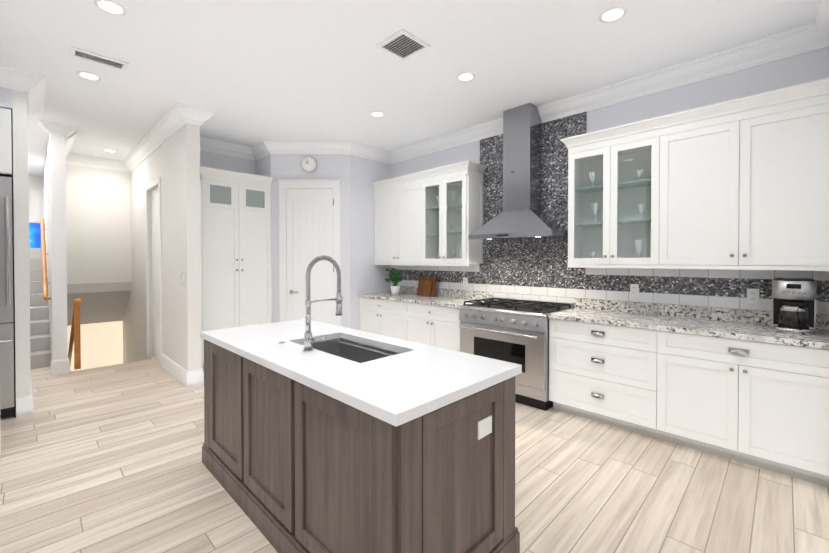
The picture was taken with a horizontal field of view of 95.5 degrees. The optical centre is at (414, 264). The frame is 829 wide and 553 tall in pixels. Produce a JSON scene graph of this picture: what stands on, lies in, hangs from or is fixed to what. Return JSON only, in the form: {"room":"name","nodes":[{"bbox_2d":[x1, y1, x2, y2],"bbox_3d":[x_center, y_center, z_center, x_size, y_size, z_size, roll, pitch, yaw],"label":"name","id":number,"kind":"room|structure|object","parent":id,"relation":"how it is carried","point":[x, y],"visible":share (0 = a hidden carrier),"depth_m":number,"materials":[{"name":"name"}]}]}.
{"room":"kitchen","nodes":[
{"label":"kitchen","id":0,"kind":"room"},
{"bbox_2d":[0,87,30,397],"bbox_3d":[-4.137,-0.168,3.359,0.800,3.080,0.975,1,1,45],"label":"wall","id":1,"kind":"structure","parent":0,"point":[14,101],"depth_m":3.39,"materials":[{"name":"white paint"}]},
{"bbox_2d":[0,108,12,177],"bbox_3d":[-4.109,-1.092,3.280,0.658,0.580,0.836,1,1,45],"label":"upper cabinet","id":2,"kind":"object","parent":1,"relation":"attached to","point":[6,143],"visible":0.98,"depth_m":3.33,"materials":[{"name":"white"}]},
{"bbox_2d":[27,376,32,415],"bbox_3d":[-3.794,1.278,3.724,0.834,0.180,0.032,1,1,45],"label":"baseboard","id":3,"kind":"structure","parent":1,"relation":"attached to","point":[30,397],"depth_m":3.43,"materials":[{"name":"white wood"}]},
{"bbox_2d":[28,175,43,222],"bbox_3d":[-7.919,-0.210,7.108,0.150,3.080,1.315,1,1,45],"label":"wall","id":4,"kind":"structure","parent":0,"point":[36,209],"depth_m":7.43,"materials":[{"name":"white paint"}]},
{"bbox_2d":[29,223,40,247],"bbox_3d":[-7.782,-0.470,7.115,0.029,0.700,1.020,1,1,45],"label":"picture","id":5,"kind":"object","parent":4,"relation":"attached to","point":[34,235],"visible":0.11,"depth_m":7.41},
{"bbox_2d":[43,137,51,357],"bbox_3d":[-5.885,1.301,6.163,4.099,6.080,0.166,1,1,45],"label":"wall","id":6,"kind":"structure","parent":0,"point":[46,197],"depth_m":5.39,"materials":[{"name":"white paint"}]},
{"bbox_2d":[40,218,50,299],"bbox_3d":[-5.289,-0.151,5.393,1.831,1.188,0.076,1,1,45],"label":"handrail","id":7,"kind":"object","parent":6,"relation":"attached to","point":[44,265],"visible":0.94,"depth_m":5.28,"materials":[{"name":"brown wood"}]},
{"bbox_2d":[68,299,80,369],"bbox_3d":[-5.188,1.271,5.689,2.643,1.670,0.060,1,1,45],"label":"handrail","id":8,"kind":"object","parent":6,"relation":"attached to","point":[75,336],"visible":0.83,"depth_m":4.88,"materials":[{"name":"brown wood"}]},
{"bbox_2d":[39,120,76,375],"bbox_3d":[-4.427,-0.183,4.690,0.259,3.080,0.333,1,1,45],"label":"column","id":9,"kind":"structure","parent":0,"point":[58,133],"depth_m":4.67,"materials":[{"name":"white paint"}]},
{"bbox_2d":[67,282,122,370],"bbox_3d":[-5.932,2.332,6.946,0.150,4.000,0.868,1,1,45],"label":"wall","id":10,"kind":"structure","parent":0,"point":[101,344],"depth_m":6.96,"materials":[{"name":"white paint"}]},
{"bbox_2d":[66,164,130,283],"bbox_3d":[-5.255,-0.721,6.245,0.150,2.039,0.868,1,1,45],"label":"wall","id":11,"kind":"structure","parent":0,"point":[98,219],"depth_m":6.19,"materials":[{"name":"white paint"}]},
{"bbox_2d":[67,282,131,325],"bbox_3d":[-5.539,0.687,6.541,0.950,0.780,0.870,1,1,45],"label":"ceiling soffit","id":12,"kind":"structure","parent":0,"point":[103,302],"depth_m":6.45,"materials":[{"name":"grey paint"}]},
{"bbox_2d":[123,123,200,370],"bbox_3d":[-4.550,1.300,6.279,5.840,6.080,0.136,1,1,45],"label":"wall","id":13,"kind":"structure","parent":0,"point":[173,161],"depth_m":4.61,"materials":[{"name":"white paint"}]},
{"bbox_2d":[145,177,161,366],"bbox_3d":[-3.643,0.095,5.326,0.890,2.510,0.103,1,1,45],"label":"door frame","id":14,"kind":"structure","parent":13,"relation":"attached to","point":[156,273],"depth_m":5.42,"materials":[{"name":"white wood"}]},
{"bbox_2d":[161,353,191,387],"bbox_3d":[-2.932,1.268,4.596,1.207,0.180,0.037,1,1,45],"label":"baseboard","id":15,"kind":"structure","parent":13,"relation":"attached to","point":[175,370],"depth_m":4.44,"materials":[{"name":"white wood"}]},
{"bbox_2d":[181,273,184,283],"bbox_3d":[-2.619,0.152,4.265,0.070,0.120,0.008,1,1,45],"label":"switch plate","id":16,"kind":"object","parent":13,"relation":"attached to","point":[181,277],"depth_m":4.26,"materials":[{"name":"white plastic"}]},
{"bbox_2d":[192,368,203,385],"bbox_3d":[-2.603,1.270,4.453,0.537,0.180,0.042,1,1,45],"label":"baseboard","id":17,"kind":"structure","parent":13,"relation":"attached to","point":[197,375],"depth_m":4.24,"materials":[{"name":"white wood"}]},
{"bbox_2d":[0,0,828,171],"bbox_3d":[-1.728,-1.638,3.782,8.320,0.150,4.980,1,1,45],"label":"crown molding","id":18,"kind":"structure","parent":13,"relation":"attached to","point":[814,36],"depth_m":3.87,"materials":[{"name":"white"}]},
{"bbox_2d":[200,150,255,174],"bbox_3d":[-2.842,-0.191,5.424,0.150,3.080,1.065,1,1,45],"label":"wall","id":19,"kind":"structure","parent":0,"point":[223,162],"depth_m":5.44,"materials":[{"name":"white paint"}]},
{"bbox_2d":[256,154,389,329],"bbox_3d":[-1.398,-0.196,5.858,1.300,3.080,1.580,1,1,45],"label":"wall","id":20,"kind":"structure","parent":0,"point":[361,272],"depth_m":5.42,"materials":[{"name":"white paint"}]},
{"bbox_2d":[301,156,316,172],"bbox_3d":[-1.508,-1.430,5.370,0.230,0.230,0.037,0,1,0],"label":"wall clock","id":21,"kind":"object","parent":20,"relation":"attached to","point":[308,164],"visible":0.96,"depth_m":5.36,"materials":[{"name":"silver metal"}]},
{"bbox_2d":[278,179,340,325],"bbox_3d":[-1.498,0.067,5.394,0.654,2.565,0.654,1,1,45],"label":"door","id":22,"kind":"structure","parent":20,"relation":"attached to","point":[309,220],"depth_m":5.39,"materials":[{"name":"white wood"}]},
{"bbox_2d":[0,0,817,176],"bbox_3d":[-2.447,-1.771,2.314,15.150,0.150,8.380,1,1,45],"label":"ceiling","id":23,"kind":"structure","parent":0,"point":[250,73],"depth_m":3.10,"materials":[{"name":"white paint"}]},
{"bbox_2d":[77,71,100,80],"bbox_3d":[-2.941,-1.704,3.403,0.170,0.006,0.170,1,1,45],"label":"recessed light","id":24,"kind":"object","parent":23,"relation":"in","point":[90,76],"visible":1,"depth_m":3.39,"materials":[{"name":"white"}]},
{"bbox_2d":[69,46,128,71],"bbox_3d":[-2.606,-1.698,3.116,0.170,0.012,0.360,1,1,45],"label":"ceiling vent","id":25,"kind":"object","parent":23,"relation":"in","point":[79,53],"visible":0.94,"depth_m":3.10,"materials":[{"name":"white"}]},
{"bbox_2d":[103,149,116,152],"bbox_3d":[-4.628,-1.730,5.723,0.170,0.006,0.170,1,1,45],"label":"recessed light","id":26,"kind":"object","parent":23,"relation":"in","point":[110,150],"visible":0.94,"depth_m":5.70,"materials":[{"name":"white"}]},
{"bbox_2d":[94,0,126,15],"bbox_3d":[-2.000,-1.694,2.478,0.170,0.006,0.170,1,1,45],"label":"recessed light","id":27,"kind":"object","parent":23,"relation":"in","point":[109,6],"visible":1,"depth_m":2.48,"materials":[{"name":"white"}]},
{"bbox_2d":[370,111,384,116],"bbox_3d":[-0.423,-1.714,4.293,0.170,0.006,0.170,1,1,45],"label":"recessed light","id":28,"kind":"object","parent":23,"relation":"in","point":[377,114],"visible":1,"depth_m":4.29,"materials":[{"name":"white"}]},
{"bbox_2d":[376,29,430,60],"bbox_3d":[-0.087,-1.696,2.925,0.300,0.012,0.300,1,1,45],"label":"ceiling vent","id":29,"kind":"object","parent":23,"relation":"in","point":[403,45],"visible":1,"depth_m":2.92,"materials":[{"name":"white"}]},
{"bbox_2d":[457,72,474,80],"bbox_3d":[0.468,-1.705,3.417,0.170,0.006,0.170,1,1,45],"label":"recessed light","id":30,"kind":"object","parent":23,"relation":"in","point":[466,76],"visible":1,"depth_m":3.41,"materials":[{"name":"white"}]},
{"bbox_2d":[599,6,626,22],"bbox_3d":[1.344,-1.695,2.554,0.170,0.006,0.170,1,1,45],"label":"recessed light","id":31,"kind":"object","parent":23,"relation":"in","point":[608,15],"visible":1,"depth_m":2.55,"materials":[{"name":"white"}]},
{"bbox_2d":[0,345,828,552],"bbox_3d":[-2.447,1.484,2.350,15.150,0.200,8.380,1,1,45],"label":"floor","id":32,"kind":"structure","parent":0,"point":[105,459],"depth_m":2.34,"materials":[{"name":"brown wood"}]},
{"bbox_2d":[0,428,0,457],"bbox_3d":[-3.049,0.205,2.209,0.610,2.360,0.815,1,1,45],"label":"tall cabinet","id":33,"kind":"object","parent":32,"relation":"on","point":[0,442],"visible":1,"depth_m":2.70,"materials":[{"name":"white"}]},
{"bbox_2d":[0,176,15,417],"bbox_3d":[-4.077,0.283,3.264,0.746,2.140,0.836,1,1,45],"label":"fridge","id":34,"kind":"object","parent":32,"relation":"on","point":[7,356],"visible":0.98,"depth_m":3.33,"materials":[{"name":"silver metal"}]},
{"bbox_2d":[29,248,50,368],"bbox_3d":[-6.530,0.534,5.854,3.600,1.620,1.164,1,1,45],"label":"stairs","id":35,"kind":"structure","parent":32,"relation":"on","point":[40,353],"depth_m":5.46,"materials":[{"name":"white wood"}]},
{"bbox_2d":[200,166,272,369],"bbox_3d":[-2.581,0.059,5.171,0.575,2.585,1.057,1,1,45],"label":"pantry cabinet","id":36,"kind":"object","parent":32,"relation":"on","point":[235,219],"visible":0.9,"depth_m":5.02,"materials":[{"name":"white painted wood"},{"name":"glass"},{"name":"metal"}]},
{"bbox_2d":[200,335,521,552],"bbox_3d":[-0.491,0.948,2.208,2.000,0.874,0.800,1,1,45],"label":"kitchen island","id":37,"kind":"object","parent":32,"relation":"on","point":[339,439],"depth_m":1.59,"materials":[{"name":"brown wood"}]},
{"bbox_2d":[200,321,507,422],"bbox_3d":[-0.540,0.491,2.153,2.010,0.040,0.670,1,1,45],"label":"island countertop","id":38,"kind":"structure","parent":37,"relation":"on","point":[395,387],"depth_m":1.69,"materials":[{"name":"white stone"}]},
{"bbox_2d":[303,255,342,351],"bbox_3d":[-0.479,0.209,2.092,0.157,0.524,0.253,1,1,45],"label":"faucet","id":39,"kind":"object","parent":38,"relation":"on","point":[309,339],"visible":1,"depth_m":2.06,"materials":[{"name":"silver metal"}]},
{"bbox_2d":[312,335,399,362],"bbox_3d":[-0.389,0.620,2.209,0.746,0.242,0.396,1,1,45],"label":"sink","id":40,"kind":"object","parent":38,"relation":"in","point":[350,348],"depth_m":2.47,"materials":[{"name":"grey metal"}]},
{"bbox_2d":[359,297,405,339],"bbox_3d":[-0.238,0.912,5.400,1.005,0.875,0.615,1,1,45],"label":"base cabinet","id":41,"kind":"object","parent":32,"relation":"on","point":[386,318],"depth_m":5.16,"materials":[{"name":"white wood"}]},
{"bbox_2d":[406,301,460,351],"bbox_3d":[0.391,0.919,4.781,0.998,0.875,0.615,1,1,45],"label":"base cabinet","id":42,"kind":"object","parent":32,"relation":"on","point":[407,313],"depth_m":4.51,"materials":[{"name":"white wood"}]},
{"bbox_2d":[358,293,483,308],"bbox_3d":[0.067,0.457,5.078,1.884,0.039,0.642,1,1,45],"label":"countertop","id":43,"kind":"structure","parent":42,"relation":"on","point":[450,302],"depth_m":4.90,"materials":[{"name":"grey stone"}]},
{"bbox_2d":[384,268,402,294],"bbox_3d":[-0.283,0.237,5.396,0.335,0.394,0.299,1,1,45],"label":"plant pot","id":44,"kind":"object","parent":43,"relation":"on","point":[395,288],"visible":1,"depth_m":5.34,"materials":[{"name":"white"}]},
{"bbox_2d":[417,276,436,296],"bbox_3d":[0.157,0.297,5.262,0.320,0.274,0.111,1,1,45],"label":"cutting boards","id":45,"kind":"object","parent":43,"relation":"on","point":[426,285],"visible":1,"depth_m":5.22,"materials":[{"name":"brown wood"}]},
{"bbox_2d":[459,297,573,410],"bbox_3d":[1.059,0.882,4.029,0.997,0.965,0.736,1,1,45],"label":"range","id":46,"kind":"object","parent":32,"relation":"on","point":[513,330],"visible":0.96,"depth_m":3.71,"materials":[{"name":"silver metal"}]},
{"bbox_2d":[549,318,667,440],"bbox_3d":[1.794,0.934,3.400,0.922,0.875,0.616,1,1,45],"label":"base cabinet","id":47,"kind":"object","parent":32,"relation":"on","point":[617,376],"depth_m":3.13,"materials":[{"name":"white wood"}]},
{"bbox_2d":[668,334,828,486],"bbox_3d":[2.421,0.941,2.783,0.955,0.875,0.616,1,1,45],"label":"base cabinet","id":48,"kind":"object","parent":32,"relation":"on","point":[749,387],"depth_m":2.52,"materials":[{"name":"white wood"}]},
{"bbox_2d":[548,306,828,349],"bbox_3d":[2.105,0.480,3.073,1.818,0.039,0.641,1,1,45],"label":"countertop","id":49,"kind":"structure","parent":48,"relation":"on","point":[742,331],"depth_m":2.87,"materials":[{"name":"grey stone"}]},
{"bbox_2d":[772,278,815,334],"bbox_3d":[2.617,0.279,2.601,0.216,0.372,0.276,1,1,45],"label":"coffee maker","id":50,"kind":"object","parent":49,"relation":"on","point":[793,305],"visible":1,"depth_m":2.55,"materials":[{"name":"silver metal"}]},
{"bbox_2d":[390,47,828,314],"bbox_3d":[2.755,-0.164,2.986,8.650,3.080,0.150,1,1,45],"label":"wall","id":51,"kind":"structure","parent":0,"point":[811,66],"depth_m":3.24,"materials":[{"name":"white paint"}]},
{"bbox_2d":[390,285,491,299],"bbox_3d":[0.285,0.383,5.298,1.884,0.105,0.022,1,1,45],"label":"backsplash","id":52,"kind":"structure","parent":51,"relation":"attached to","point":[477,295],"depth_m":5.06,"materials":[{"name":"grey stone"}]},
{"bbox_2d":[469,103,567,240],"bbox_3d":[1.135,-1.000,4.110,0.980,1.429,0.484,1,1,45],"label":"range hood","id":53,"kind":"object","parent":51,"relation":"attached to","point":[522,215],"visible":0.96,"depth_m":4.07,"materials":[{"name":"silver metal"}]},
{"bbox_2d":[390,112,828,314],"bbox_3d":[1.298,-0.558,4.301,4.715,2.040,0.011,1,1,45],"label":"tile backsplash","id":54,"kind":"structure","parent":51,"relation":"attached to","point":[534,269],"depth_m":4.04,"materials":[{"name":"tile"}]},
{"bbox_2d":[463,277,467,285],"bbox_3d":[0.663,0.225,4.920,0.072,0.116,0.008,1,1,45],"label":"electrical outlet","id":55,"kind":"object","parent":54,"relation":"attached to","point":[465,281],"visible":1,"depth_m":4.92,"materials":[{"name":"white plastic"}]},
{"bbox_2d":[630,284,638,296],"bbox_3d":[2.067,0.240,3.539,0.072,0.116,0.008,1,1,45],"label":"electrical outlet","id":56,"kind":"object","parent":54,"relation":"attached to","point":[634,289],"visible":1,"depth_m":3.54,"materials":[{"name":"white plastic"}]},
{"bbox_2d":[747,289,758,303],"bbox_3d":[2.659,0.247,2.957,0.072,0.116,0.008,1,1,45],"label":"electrical outlet","id":57,"kind":"object","parent":54,"relation":"attached to","point":[752,296],"visible":1,"depth_m":2.95,"materials":[{"name":"white plastic"}]},
{"bbox_2d":[576,298,828,329],"bbox_3d":[2.323,0.405,3.293,1.818,0.105,0.022,1,1,45],"label":"backsplash","id":58,"kind":"structure","parent":51,"relation":"attached to","point":[721,314],"depth_m":3.24,"materials":[{"name":"grey stone"}]},
{"bbox_2d":[648,90,828,269],"bbox_3d":[2.483,-0.564,2.908,1.065,1.137,0.330,1,1,45],"label":"upper cabinet","id":59,"kind":"object","parent":51,"relation":"attached to","point":[742,183],"depth_m":2.75,"materials":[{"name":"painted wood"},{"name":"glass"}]}
]}

